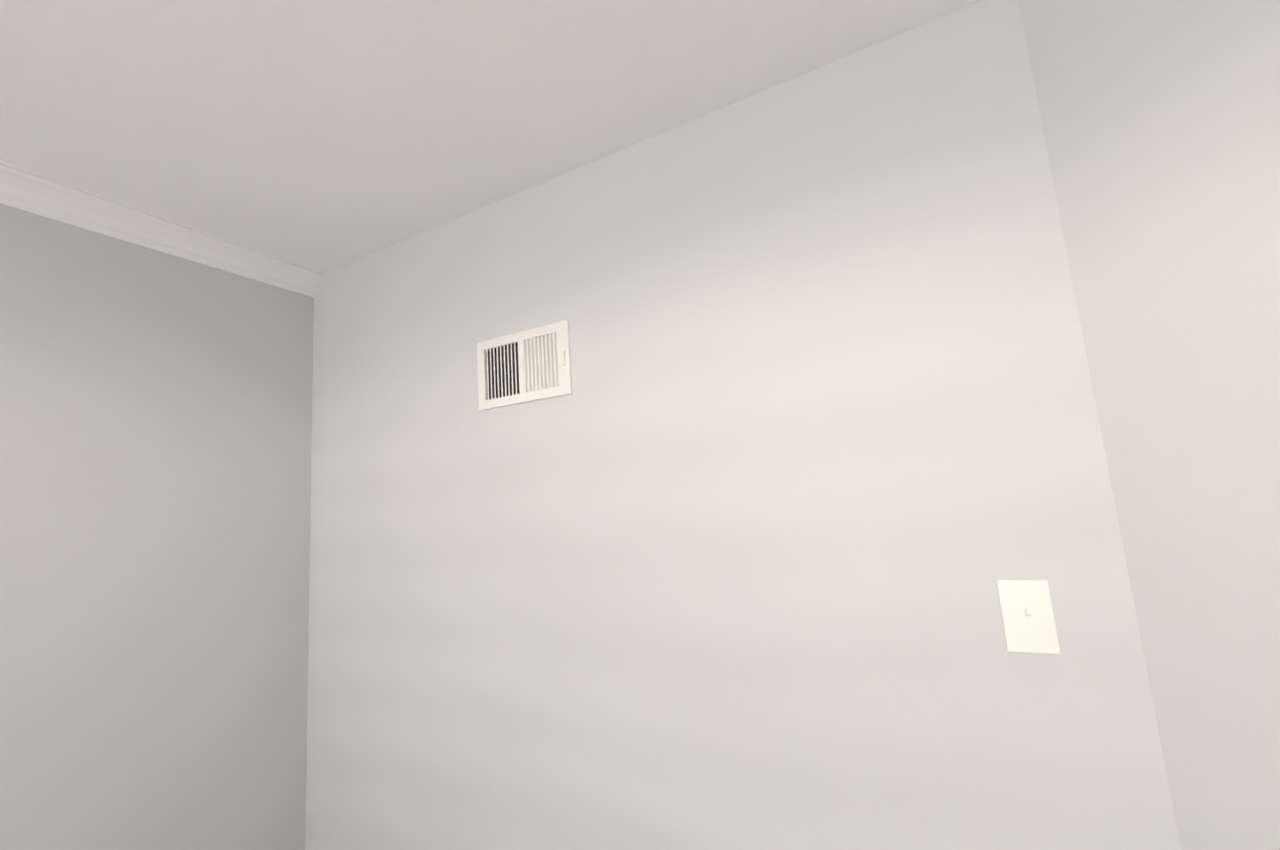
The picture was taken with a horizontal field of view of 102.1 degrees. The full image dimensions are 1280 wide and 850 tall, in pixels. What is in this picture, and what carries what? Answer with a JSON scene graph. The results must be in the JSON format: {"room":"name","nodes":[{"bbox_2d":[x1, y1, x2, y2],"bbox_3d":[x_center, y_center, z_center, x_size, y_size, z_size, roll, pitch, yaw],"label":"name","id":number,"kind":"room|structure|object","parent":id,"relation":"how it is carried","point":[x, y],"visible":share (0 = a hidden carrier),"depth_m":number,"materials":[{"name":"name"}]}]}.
{"room":"empty room","nodes":[
{"label":"empty room","id":0,"kind":"room"},
{"bbox_2d":[0,204,314,849],"bbox_3d":[-1.957,0.545,0.126,0.120,2.479,3.832,-8,-9,27],"label":"wall","id":1,"kind":"structure","parent":0,"point":[156,424],"depth_m":1.36,"materials":[{"name":"grey paint"}]},
{"bbox_2d":[0,160,324,297],"bbox_3d":[-1.962,-0.653,0.248,0.057,0.078,3.592,-8,-9,27],"label":"crown molding","id":2,"kind":"structure","parent":1,"relation":"attached to","point":[25,190],"depth_m":1.42,"materials":[{"name":"white paint"}]},
{"bbox_2d":[0,0,981,273],"bbox_3d":[0.814,-0.953,-0.003,5.900,0.060,6.200,-8,-9,27],"label":"ceiling","id":3,"kind":"structure","parent":0,"point":[323,135],"depth_m":1.06,"materials":[{"name":"white paint"}]},
{"bbox_2d":[305,0,1181,849],"bbox_3d":[-0.102,0.569,1.261,2.146,2.479,0.120,-8,-9,27],"label":"wall","id":4,"kind":"structure","parent":0,"point":[765,507],"depth_m":1.07,"materials":[{"name":"grey paint"}]},
{"bbox_2d":[477,319,573,410],"bbox_3d":[-0.312,-0.153,1.365,0.306,0.190,0.016,-8,-9,27],"label":"air vent","id":5,"kind":"object","parent":4,"relation":"in","point":[545,365],"visible":1,"depth_m":1.35,"materials":[{"name":"white metal"}]},
{"bbox_2d":[485,342,519,399],"bbox_3d":[-0.314,-0.152,1.374,0.246,0.142,0.001,-8,-9,27],"label":"duct","id":6,"kind":"object","parent":5,"relation":"attached to","point":[503,371],"visible":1,"depth_m":1.40,"materials":[{"name":"grey metal"}]},
{"bbox_2d":[996,579,1060,654],"bbox_3d":[0.627,0.309,0.838,0.070,0.115,0.005,-8,-9,27],"label":"switch plate","id":7,"kind":"object","parent":4,"relation":"attached to","point":[1018,631],"visible":1,"depth_m":0.83,"materials":[{"name":"white plastic"}]},
{"bbox_2d":[1022,608,1033,625],"bbox_3d":[0.624,0.307,0.831,0.010,0.028,0.012,-8,-9,27],"label":"toggle","id":8,"kind":"object","parent":7,"relation":"attached to","point":[1028,616],"visible":1,"depth_m":0.83,"materials":[{"name":"white plastic"}]},
{"bbox_2d":[1018,0,1279,849],"bbox_3d":[1.095,0.344,0.230,0.120,2.479,1.264,0,-9,-27],"label":"wall","id":9,"kind":"structure","parent":0,"point":[1160,120],"depth_m":0.73,"materials":[{"name":"grey paint"}]}
]}

